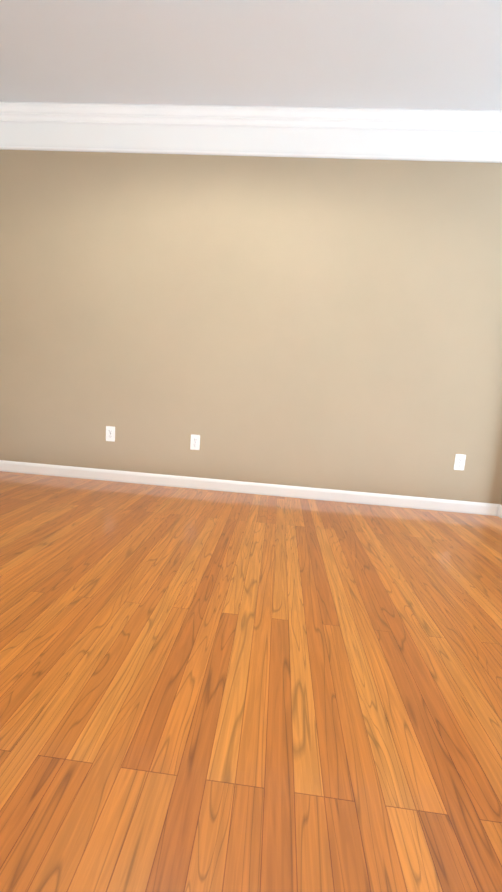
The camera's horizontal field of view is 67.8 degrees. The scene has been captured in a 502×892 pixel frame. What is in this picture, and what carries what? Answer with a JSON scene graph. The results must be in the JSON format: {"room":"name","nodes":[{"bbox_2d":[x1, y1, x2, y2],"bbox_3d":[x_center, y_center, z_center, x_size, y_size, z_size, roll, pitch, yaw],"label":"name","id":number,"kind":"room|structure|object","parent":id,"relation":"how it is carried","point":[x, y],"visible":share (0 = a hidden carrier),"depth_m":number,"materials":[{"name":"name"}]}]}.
{"room":"empty room","nodes":[
{"label":"empty room","id":0,"kind":"room"},
{"bbox_2d":[0,471,501,891],"bbox_3d":[-3.161,0.510,0.523,9.770,0.100,5.340,5,8,4],"label":"floor","id":1,"kind":"structure","parent":0,"point":[201,690],"depth_m":0.95,"materials":[{"name":"brown wood"}]},
{"bbox_2d":[0,149,501,503],"bbox_3d":[-0.102,-0.948,2.724,4.230,2.600,0.110,5,8,4],"label":"wall","id":2,"kind":"structure","parent":0,"point":[329,323],"depth_m":2.67,"materials":[{"name":"beige paint"}]},
{"bbox_2d":[106,426,114,441],"bbox_3d":[-1.078,-0.093,2.860,0.070,0.115,0.008,5,8,4],"label":"electrical outlet","id":3,"kind":"object","parent":2,"relation":"attached to","point":[110,433],"visible":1,"depth_m":2.86,"materials":[{"name":"white plastic"}]},
{"bbox_2d":[190,434,199,449],"bbox_3d":[-0.421,-0.028,2.815,0.070,0.115,0.008,5,8,4],"label":"electrical outlet","id":4,"kind":"object","parent":2,"relation":"attached to","point":[195,443],"visible":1,"depth_m":2.81,"materials":[{"name":"white plastic"}]},
{"bbox_2d":[0,460,501,518],"bbox_3d":[-0.325,0.517,1.245,4.010,0.086,3.240,5,8,4],"label":"baseboard","id":5,"kind":"structure","parent":2,"relation":"attached to","point":[480,508],"depth_m":2.81,"materials":[{"name":"white paint"}]},
{"bbox_2d":[0,101,501,162],"bbox_3d":[-0.154,-1.877,0.907,4.010,0.266,3.240,5,8,4],"label":"crown molding","id":6,"kind":"structure","parent":2,"relation":"attached to","point":[453,135],"depth_m":2.48,"materials":[{"name":"white paint"}]},
{"bbox_2d":[454,454,465,469],"bbox_3d":[1.500,0.116,2.679,0.070,0.115,0.008,5,8,4],"label":"electrical outlet","id":7,"kind":"object","parent":2,"relation":"attached to","point":[459,463],"visible":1,"depth_m":2.68,"materials":[{"name":"white plastic"}]},
{"bbox_2d":[0,0,501,109],"bbox_3d":[-2.971,-2.156,0.146,9.770,0.100,5.340,5,8,4],"label":"ceiling","id":8,"kind":"structure","parent":0,"point":[426,54],"depth_m":2.05,"materials":[{"name":"paint"}]}
]}

